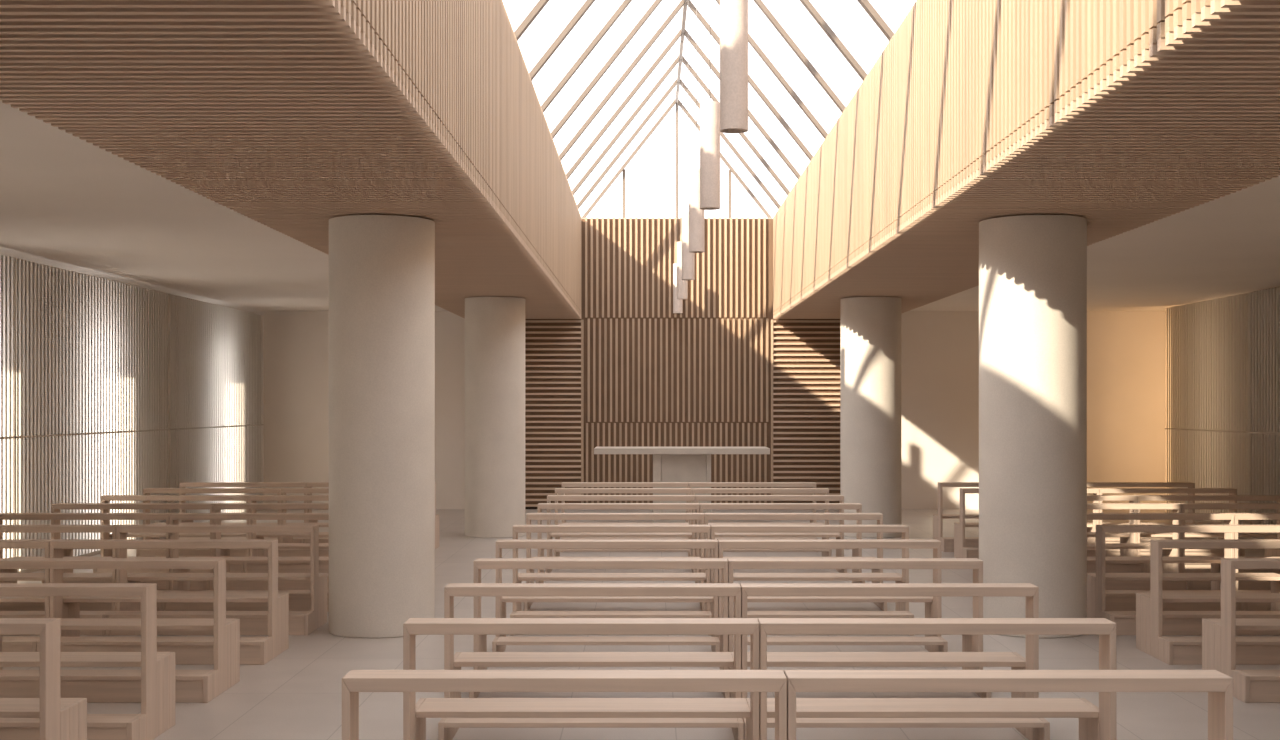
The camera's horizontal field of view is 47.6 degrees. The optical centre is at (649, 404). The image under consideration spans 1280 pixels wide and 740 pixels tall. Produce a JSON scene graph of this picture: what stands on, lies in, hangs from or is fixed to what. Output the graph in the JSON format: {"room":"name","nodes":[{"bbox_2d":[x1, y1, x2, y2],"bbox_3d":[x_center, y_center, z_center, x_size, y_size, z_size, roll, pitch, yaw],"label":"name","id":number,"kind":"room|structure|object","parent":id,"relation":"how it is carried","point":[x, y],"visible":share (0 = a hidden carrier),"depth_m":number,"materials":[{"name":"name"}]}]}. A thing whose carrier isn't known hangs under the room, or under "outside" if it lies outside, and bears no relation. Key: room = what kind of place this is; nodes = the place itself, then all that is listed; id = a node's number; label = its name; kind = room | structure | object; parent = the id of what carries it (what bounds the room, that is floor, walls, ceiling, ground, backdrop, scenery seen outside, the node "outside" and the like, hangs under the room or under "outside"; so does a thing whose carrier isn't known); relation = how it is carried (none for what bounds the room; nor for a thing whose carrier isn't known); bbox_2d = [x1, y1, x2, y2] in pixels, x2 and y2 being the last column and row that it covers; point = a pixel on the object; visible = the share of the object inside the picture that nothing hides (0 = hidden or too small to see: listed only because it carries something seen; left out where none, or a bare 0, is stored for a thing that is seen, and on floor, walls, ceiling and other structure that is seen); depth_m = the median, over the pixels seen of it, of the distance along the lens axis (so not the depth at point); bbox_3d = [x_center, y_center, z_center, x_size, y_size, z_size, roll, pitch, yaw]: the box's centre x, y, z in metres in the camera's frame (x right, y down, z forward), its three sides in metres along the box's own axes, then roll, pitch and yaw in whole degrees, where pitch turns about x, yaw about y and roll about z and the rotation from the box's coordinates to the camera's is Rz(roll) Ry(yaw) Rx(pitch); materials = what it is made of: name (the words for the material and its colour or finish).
{"room":"house of worship","nodes":[
{"label":"house of worship","id":0,"kind":"room"},
{"bbox_2d":[0,255,263,572],"bbox_3d":[-6.785,0.130,10.784,0.038,3.406,29.399,0,0,0],"label":"wall","id":1,"kind":"structure","parent":0,"point":[108,387],"depth_m":18.30,"materials":[{"name":"beige wood"}]},
{"bbox_2d":[0,100,446,310],"bbox_3d":[-5.391,-1.757,11.027,4.331,0.216,30.406,0,0,0],"label":"ceiling","id":2,"kind":"structure","parent":0,"point":[67,202],"depth_m":13.86,"materials":[{"name":"white paint"}]},
{"bbox_2d":[0,0,580,318],"bbox_3d":[-2.315,-2.394,10.623,2.246,1.778,29.597,0,0,0],"label":"ceiling","id":3,"kind":"structure","parent":0,"point":[292,117],"depth_m":8.19,"materials":[{"name":"brown wood"}]},
{"bbox_2d":[2,509,1279,739],"bbox_3d":[1.082,1.904,11.027,17.276,0.144,30.406,0,0,0],"label":"floor","id":4,"kind":"structure","parent":0,"point":[296,694],"depth_m":10.04,"materials":[{"name":"stone"}]},
{"bbox_2d":[0,539,64,651],"bbox_3d":[-5.125,1.408,10.570,1.603,0.850,0.700,0,0,0],"label":"pew","id":5,"kind":"object","parent":4,"relation":"on","point":[9,644],"visible":0.3,"depth_m":10.44,"materials":[{"name":"brown wood"}]},
{"bbox_2d":[0,618,86,739],"bbox_3d":[-3.518,1.408,6.655,1.603,0.850,0.700,0,0,0],"label":"pew","id":6,"kind":"object","parent":4,"relation":"on","point":[60,718],"visible":1,"depth_m":6.64,"materials":[{"name":"brown wood"}]},
{"bbox_2d":[0,525,134,634],"bbox_3d":[-5.125,1.408,11.876,1.603,0.850,0.700,0,0,0],"label":"pew","id":7,"kind":"object","parent":4,"relation":"on","point":[3,528],"visible":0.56,"depth_m":11.74,"materials":[{"name":"brown wood"}]},
{"bbox_2d":[0,583,174,739],"bbox_3d":[-3.518,1.408,7.960,1.603,0.850,0.700,0,0,0],"label":"pew","id":8,"kind":"object","parent":4,"relation":"on","point":[157,715],"visible":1,"depth_m":7.89,"materials":[{"name":"brown wood"}]},
{"bbox_2d":[0,513,183,610],"bbox_3d":[-5.125,1.408,13.181,1.603,0.850,0.700,0,0,0],"label":"pew","id":9,"kind":"object","parent":4,"relation":"on","point":[4,606],"visible":0.37,"depth_m":13.05,"materials":[{"name":"brown wood"}]},
{"bbox_2d":[0,558,239,702],"bbox_3d":[-3.518,1.408,9.265,1.603,0.850,0.700,0,0,0],"label":"pew","id":10,"kind":"object","parent":4,"relation":"on","point":[98,686],"visible":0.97,"depth_m":9.13,"materials":[{"name":"brown wood"}]},
{"bbox_2d":[42,503,216,589],"bbox_3d":[-5.125,1.408,14.486,1.603,0.850,0.700,0,0,0],"label":"pew","id":11,"kind":"object","parent":4,"relation":"on","point":[55,508],"visible":0.12,"depth_m":14.35,"materials":[{"name":"brown wood"}]},
{"bbox_2d":[37,539,288,664],"bbox_3d":[-3.518,1.408,10.570,1.603,0.850,0.700,0,0,0],"label":"pew","id":12,"kind":"object","parent":4,"relation":"on","point":[188,650],"visible":0.65,"depth_m":10.44,"materials":[{"name":"brown wood"}]},
{"bbox_2d":[93,495,256,572],"bbox_3d":[-5.125,1.408,15.790,1.603,0.850,0.700,0,0,0],"label":"pew","id":13,"kind":"object","parent":4,"relation":"on","point":[234,567],"visible":0.31,"depth_m":15.66,"materials":[{"name":"brown wood"}]},
{"bbox_2d":[136,488,287,556],"bbox_3d":[-5.125,1.408,17.096,1.603,0.850,0.700,0,0,0],"label":"pew","id":14,"kind":"object","parent":4,"relation":"on","point":[139,552],"visible":0.38,"depth_m":16.97,"materials":[{"name":"brown wood"}]},
{"bbox_2d":[106,525,326,634],"bbox_3d":[-3.518,1.408,11.876,1.603,0.850,0.700,0,0,0],"label":"pew","id":15,"kind":"object","parent":4,"relation":"on","point":[251,622],"visible":0.81,"depth_m":11.74,"materials":[{"name":"brown wood"}]},
{"bbox_2d":[179,482,308,542],"bbox_3d":[-5.125,1.408,18.401,1.603,0.850,0.700,0,0,0],"label":"pew","id":16,"kind":"object","parent":4,"relation":"on","point":[183,484],"visible":0.2,"depth_m":18.27,"materials":[{"name":"brown wood"}]},
{"bbox_2d":[161,513,328,611],"bbox_3d":[-3.518,1.408,13.181,1.603,0.850,0.700,0,0,0],"label":"pew","id":17,"kind":"object","parent":4,"relation":"on","point":[299,600],"visible":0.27,"depth_m":13.05,"materials":[{"name":"brown wood"}]},
{"bbox_2d":[206,503,328,589],"bbox_3d":[-3.518,1.408,14.486,1.603,0.850,0.700,0,0,0],"label":"pew","id":18,"kind":"object","parent":4,"relation":"on","point":[230,585],"visible":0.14,"depth_m":14.35,"materials":[{"name":"brown wood"}]},
{"bbox_2d":[244,495,328,572],"bbox_3d":[-3.518,1.408,15.790,1.603,0.850,0.700,0,0,0],"label":"pew","id":19,"kind":"object","parent":4,"relation":"on","point":[248,567],"visible":0.36,"depth_m":15.66,"materials":[{"name":"brown wood"}]},
{"bbox_2d":[278,488,328,556],"bbox_3d":[-3.518,1.408,17.096,1.603,0.850,0.700,0,0,0],"label":"pew","id":20,"kind":"object","parent":4,"relation":"on","point":[281,552],"visible":0.23,"depth_m":16.97,"materials":[{"name":"brown wood"}]},
{"bbox_2d":[303,482,438,548],"bbox_3d":[-3.518,1.408,18.401,1.603,0.850,0.700,0,0,0],"label":"pew","id":21,"kind":"object","parent":4,"relation":"on","point":[310,484],"visible":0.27,"depth_m":18.35,"materials":[{"name":"brown wood"}]},
{"bbox_2d":[329,215,434,637],"bbox_3d":[-2.178,0.170,11.808,0.850,3.325,0.850,0,0,0],"label":"column","id":22,"kind":"structure","parent":4,"relation":"on","point":[382,267],"depth_m":11.44,"materials":[{"name":"white concrete"}]},
{"bbox_2d":[465,297,524,537],"bbox_3d":[-2.174,0.170,20.421,0.850,3.325,0.850,0,0,0],"label":"column","id":23,"kind":"structure","parent":4,"relation":"on","point":[494,326],"depth_m":20.05,"materials":[{"name":"white concrete"}]},
{"bbox_2d":[342,670,786,739],"bbox_3d":[-0.307,1.408,5.351,1.603,0.850,0.700,0,0,0],"label":"pew","id":24,"kind":"object","parent":4,"relation":"on","point":[354,682],"visible":1,"depth_m":5.22,"materials":[{"name":"brown wood"}]},
{"bbox_2d":[403,618,758,739],"bbox_3d":[-0.307,1.408,6.655,1.603,0.850,0.700,0,0,0],"label":"pew","id":25,"kind":"object","parent":4,"relation":"on","point":[415,714],"visible":1,"depth_m":6.67,"materials":[{"name":"brown wood"}]},
{"bbox_2d":[438,583,743,739],"bbox_3d":[-0.307,1.408,7.960,1.603,0.850,0.700,0,0,0],"label":"pew","id":26,"kind":"object","parent":4,"relation":"on","point":[447,727],"visible":0.91,"depth_m":7.83,"materials":[{"name":"brown wood"}]},
{"bbox_2d":[469,558,729,697],"bbox_3d":[-0.307,1.408,9.265,1.603,0.850,0.700,0,0,0],"label":"pew","id":27,"kind":"object","parent":4,"relation":"on","point":[480,641],"visible":0.24,"depth_m":9.13,"materials":[{"name":"brown wood"}]},
{"bbox_2d":[492,539,719,651],"bbox_3d":[-0.307,1.408,10.570,1.603,0.850,0.700,0,0,0],"label":"pew","id":28,"kind":"object","parent":4,"relation":"on","point":[499,643],"visible":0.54,"depth_m":10.44,"materials":[{"name":"brown wood"}]},
{"bbox_2d":[510,525,710,617],"bbox_3d":[-0.307,1.408,11.876,1.603,0.850,0.700,0,0,0],"label":"pew","id":29,"kind":"object","parent":4,"relation":"on","point":[517,577],"visible":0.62,"depth_m":11.74,"materials":[{"name":"brown wood"}]},
{"bbox_2d":[524,513,704,610],"bbox_3d":[-0.307,1.408,13.181,1.603,0.850,0.700,0,0,0],"label":"pew","id":30,"kind":"object","parent":4,"relation":"on","point":[529,516],"visible":0.53,"depth_m":13.05,"materials":[{"name":"brown wood"}]},
{"bbox_2d":[536,503,698,582],"bbox_3d":[-0.307,1.408,14.486,1.603,0.850,0.700,0,0,0],"label":"pew","id":31,"kind":"object","parent":4,"relation":"on","point":[541,506],"visible":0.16,"depth_m":14.35,"materials":[{"name":"brown wood"}]},
{"bbox_2d":[545,495,694,572],"bbox_3d":[-0.307,1.408,15.790,1.603,0.850,0.700,0,0,0],"label":"pew","id":32,"kind":"object","parent":4,"relation":"on","point":[550,498],"visible":0.57,"depth_m":15.66,"materials":[{"name":"brown wood"}]},
{"bbox_2d":[554,488,691,556],"bbox_3d":[-0.307,1.408,17.096,1.603,0.850,0.700,0,0,0],"label":"pew","id":33,"kind":"object","parent":4,"relation":"on","point":[557,490],"visible":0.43,"depth_m":16.97,"materials":[{"name":"brown wood"}]},
{"bbox_2d":[561,482,688,538],"bbox_3d":[-0.307,1.408,18.401,1.603,0.850,0.700,0,0,0],"label":"pew","id":34,"kind":"object","parent":4,"relation":"on","point":[564,484],"visible":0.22,"depth_m":18.27,"materials":[{"name":"brown wood"}]},
{"bbox_2d":[594,447,769,522],"bbox_3d":[0.491,1.244,22.394,2.661,1.177,0.940,0,0,0],"label":"altar","id":35,"kind":"object","parent":4,"relation":"on","point":[670,464],"visible":0.69,"depth_m":22.13,"materials":[{"name":"stone"}]},
{"bbox_2d":[689,482,817,539],"bbox_3d":[1.300,1.408,18.401,1.603,0.850,0.700,0,0,0],"label":"pew","id":36,"kind":"object","parent":4,"relation":"on","point":[691,484],"visible":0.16,"depth_m":18.27,"materials":[{"name":"brown wood"}]},
{"bbox_2d":[692,488,831,556],"bbox_3d":[1.300,1.408,17.096,1.603,0.850,0.700,0,0,0],"label":"pew","id":37,"kind":"object","parent":4,"relation":"on","point":[825,552],"visible":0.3,"depth_m":16.97,"materials":[{"name":"brown wood"}]},
{"bbox_2d":[695,495,846,572],"bbox_3d":[1.300,1.408,15.790,1.603,0.850,0.700,0,0,0],"label":"pew","id":38,"kind":"object","parent":4,"relation":"on","point":[839,552],"visible":0.46,"depth_m":15.66,"materials":[{"name":"brown wood"}]},
{"bbox_2d":[699,503,864,582],"bbox_3d":[1.300,1.408,14.486,1.603,0.850,0.700,0,0,0],"label":"pew","id":39,"kind":"object","parent":4,"relation":"on","point":[855,552],"visible":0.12,"depth_m":14.35,"materials":[{"name":"brown wood"}]},
{"bbox_2d":[704,513,886,610],"bbox_3d":[1.300,1.408,13.181,1.603,0.850,0.700,0,0,0],"label":"pew","id":40,"kind":"object","parent":4,"relation":"on","point":[707,516],"visible":0.38,"depth_m":13.05,"materials":[{"name":"brown wood"}]},
{"bbox_2d":[710,525,913,617],"bbox_3d":[1.300,1.408,11.876,1.603,0.850,0.700,0,0,0],"label":"pew","id":41,"kind":"object","parent":4,"relation":"on","point":[901,608],"visible":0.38,"depth_m":11.74,"materials":[{"name":"brown wood"}]},
{"bbox_2d":[718,539,947,651],"bbox_3d":[1.300,1.408,10.570,1.603,0.850,0.700,0,0,0],"label":"pew","id":42,"kind":"object","parent":4,"relation":"on","point":[933,643],"visible":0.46,"depth_m":10.44,"materials":[{"name":"brown wood"}]},
{"bbox_2d":[727,558,990,697],"bbox_3d":[1.300,1.408,9.265,1.603,0.850,0.700,0,0,0],"label":"pew","id":43,"kind":"object","parent":4,"relation":"on","point":[970,643],"visible":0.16,"depth_m":9.13,"materials":[{"name":"brown wood"}]},
{"bbox_2d":[840,297,900,537],"bbox_3d":[3.118,0.170,20.421,0.850,3.325,0.850,0,0,0],"label":"column","id":44,"kind":"structure","parent":4,"relation":"on","point":[870,327],"depth_m":20.05,"materials":[{"name":"white concrete"}]},
{"bbox_2d":[740,583,1049,739],"bbox_3d":[1.300,1.408,7.960,1.603,0.850,0.700,0,0,0],"label":"pew","id":45,"kind":"object","parent":4,"relation":"on","point":[1031,728],"visible":0.68,"depth_m":7.83,"materials":[{"name":"brown wood"}]},
{"bbox_2d":[758,618,1115,739],"bbox_3d":[1.300,1.408,6.655,1.603,0.850,0.700,0,0,0],"label":"pew","id":46,"kind":"object","parent":4,"relation":"on","point":[1095,723],"visible":0.86,"depth_m":6.63,"materials":[{"name":"brown wood"}]},
{"bbox_2d":[933,482,978,551],"bbox_3d":[4.465,1.408,18.401,1.603,0.850,0.700,0,0,0],"label":"pew","id":47,"kind":"object","parent":4,"relation":"on","point":[947,543],"visible":0.38,"depth_m":18.27,"materials":[{"name":"brown wood"}]},
{"bbox_2d":[784,670,1232,739],"bbox_3d":[1.300,1.408,5.351,1.603,0.850,0.700,0,0,0],"label":"pew","id":48,"kind":"object","parent":4,"relation":"on","point":[1219,686],"visible":1,"depth_m":5.22,"materials":[{"name":"brown wood"}]},
{"bbox_2d":[954,488,1099,558],"bbox_3d":[4.465,1.408,17.096,1.603,0.850,0.700,0,0,0],"label":"pew","id":49,"kind":"object","parent":4,"relation":"on","point":[960,551],"visible":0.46,"depth_m":17.02,"materials":[{"name":"brown wood"}]},
{"bbox_2d":[979,215,1086,637],"bbox_3d":[3.118,0.170,11.808,0.850,3.325,0.850,0,0,0],"label":"column","id":50,"kind":"structure","parent":4,"relation":"on","point":[1033,268],"depth_m":11.44,"materials":[{"name":"white concrete"}]},
{"bbox_2d":[1087,495,1143,572],"bbox_3d":[4.465,1.408,15.790,1.603,0.850,0.700,0,0,0],"label":"pew","id":51,"kind":"object","parent":4,"relation":"on","point":[1124,537],"visible":0.28,"depth_m":15.66,"materials":[{"name":"brown wood"}]},
{"bbox_2d":[1087,503,1189,589],"bbox_3d":[4.465,1.408,14.486,1.603,0.850,0.700,0,0,0],"label":"pew","id":52,"kind":"object","parent":4,"relation":"on","point":[1166,567],"visible":0.2,"depth_m":14.35,"materials":[{"name":"brown wood"}]},
{"bbox_2d":[1087,482,1199,542],"bbox_3d":[6.072,1.408,18.401,1.603,0.850,0.700,0,0,0],"label":"pew","id":53,"kind":"object","parent":4,"relation":"on","point":[1089,484],"visible":0.15,"depth_m":18.27,"materials":[{"name":"brown wood"}]},
{"bbox_2d":[1087,513,1244,610],"bbox_3d":[4.465,1.408,13.181,1.603,0.850,0.700,0,0,0],"label":"pew","id":54,"kind":"object","parent":4,"relation":"on","point":[1115,600],"visible":0.3,"depth_m":13.05,"materials":[{"name":"brown wood"}]},
{"bbox_2d":[1090,488,1244,556],"bbox_3d":[6.072,1.408,17.096,1.603,0.850,0.700,0,0,0],"label":"pew","id":55,"kind":"object","parent":4,"relation":"on","point":[1108,552],"visible":0.3,"depth_m":16.97,"materials":[{"name":"brown wood"}]},
{"bbox_2d":[1087,525,1279,634],"bbox_3d":[4.465,1.408,11.876,1.603,0.850,0.700,0,0,0],"label":"pew","id":56,"kind":"object","parent":4,"relation":"on","point":[1173,622],"visible":0.62,"depth_m":11.74,"materials":[{"name":"brown wood"}]},
{"bbox_2d":[1128,495,1279,572],"bbox_3d":[6.072,1.408,15.790,1.603,0.850,0.700,0,0,0],"label":"pew","id":57,"kind":"object","parent":4,"relation":"on","point":[1189,567],"visible":0.5,"depth_m":15.66,"materials":[{"name":"brown wood"}]},
{"bbox_2d":[1136,539,1279,664],"bbox_3d":[4.465,1.408,10.570,1.603,0.850,0.700,0,0,0],"label":"pew","id":58,"kind":"object","parent":4,"relation":"on","point":[1149,639],"visible":1,"depth_m":10.44,"materials":[{"name":"brown wood"}]},
{"bbox_2d":[1177,503,1279,589],"bbox_3d":[6.072,1.408,14.486,1.603,0.850,0.700,0,0,0],"label":"pew","id":59,"kind":"object","parent":4,"relation":"on","point":[1194,585],"visible":0.19,"depth_m":14.35,"materials":[{"name":"brown wood"}]},
{"bbox_2d":[1202,558,1279,702],"bbox_3d":[4.465,1.408,9.265,1.603,0.850,0.700,0,0,0],"label":"pew","id":60,"kind":"object","parent":4,"relation":"on","point":[1218,634],"visible":0.78,"depth_m":9.16,"materials":[{"name":"brown wood"}]},
{"bbox_2d":[1217,513,1279,610],"bbox_3d":[6.072,1.408,13.181,1.603,0.850,0.700,0,0,0],"label":"pew","id":61,"kind":"object","parent":4,"relation":"on","point":[1249,606],"visible":0.32,"depth_m":13.05,"materials":[{"name":"brown wood"}]},
{"bbox_2d":[514,0,893,217],"bbox_3d":[0.486,-4.383,11.028,3.530,2.259,29.925,0,0,0],"label":"skylight","id":62,"kind":"object","parent":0,"point":[866,5],"visible":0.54,"depth_m":19.44,"materials":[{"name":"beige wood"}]},
{"bbox_2d":[673,263,682,312],"bbox_3d":[0.486,-3.490,24.863,0.163,3.826,0.163,0,0,0],"label":"pendant lamp","id":63,"kind":"object","parent":62,"relation":"hanging from","point":[677,303],"visible":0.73,"depth_m":24.80,"materials":[{"name":"metal"}]},
{"bbox_2d":[677,241,687,298],"bbox_3d":[0.486,-3.490,21.559,0.163,3.826,0.163,0,0,0],"label":"pendant lamp","id":64,"kind":"object","parent":62,"relation":"hanging from","point":[682,285],"visible":0.7,"depth_m":21.49,"materials":[{"name":"metal"}]},
{"bbox_2d":[682,212,694,279],"bbox_3d":[0.486,-3.490,18.254,0.163,3.826,0.163,0,0,0],"label":"pendant lamp","id":65,"kind":"object","parent":62,"relation":"hanging from","point":[688,259],"visible":0.79,"depth_m":18.18,"materials":[{"name":"metal"}]},
{"bbox_2d":[689,0,704,252],"bbox_3d":[0.486,-3.490,14.950,0.163,3.826,0.163,0,0,0],"label":"pendant lamp","id":66,"kind":"object","parent":62,"relation":"hanging from","point":[696,215],"visible":0.81,"depth_m":14.88,"materials":[{"name":"metal"}]},
{"bbox_2d":[700,101,719,209],"bbox_3d":[0.486,-3.490,11.646,0.163,3.826,0.163,0,0,0],"label":"pendant lamp","id":67,"kind":"object","parent":62,"relation":"hanging from","point":[709,110],"visible":0.99,"depth_m":11.58,"materials":[{"name":"metal"}]},
{"bbox_2d":[720,0,747,133],"bbox_3d":[0.486,-3.490,8.342,0.163,3.826,0.163,0,0,0],"label":"pendant lamp","id":68,"kind":"object","parent":62,"relation":"hanging from","point":[733,13],"visible":1,"depth_m":8.27,"materials":[{"name":"metal"}]},
{"bbox_2d":[247,311,1165,508],"bbox_3d":[1.082,-0.725,25.805,17.276,5.116,0.642,0,0,0],"label":"wall","id":69,"kind":"structure","parent":0,"point":[1126,350],"depth_m":25.48,"materials":[{"name":"paint"}]},
{"bbox_2d":[525,218,839,508],"bbox_3d":[0.463,-0.725,25.448,7.369,5.116,0.073,0,0,0],"label":"panelling","id":70,"kind":"object","parent":69,"relation":"attached to","point":[633,371],"visible":0.62,"depth_m":25.47,"materials":[{"name":"brown wood"}]},
{"bbox_2d":[773,0,1279,318],"bbox_3d":[3.263,-2.394,10.623,2.200,1.778,29.597,0,0,0],"label":"ceiling","id":71,"kind":"structure","parent":0,"point":[1120,116],"depth_m":9.76,"materials":[{"name":"brown wood"}]},
{"bbox_2d":[910,176,1279,310],"bbox_3d":[6.935,-1.757,11.027,5.569,0.216,30.406,0,0,0],"label":"ceiling","id":72,"kind":"structure","parent":0,"point":[1228,245],"depth_m":16.21,"materials":[{"name":"white paint"}]},
{"bbox_2d":[1165,287,1279,533],"bbox_3d":[8.622,0.108,10.127,0.137,3.449,28.084,0,0,0],"label":"wall","id":73,"kind":"structure","parent":0,"point":[1222,428],"depth_m":21.55,"materials":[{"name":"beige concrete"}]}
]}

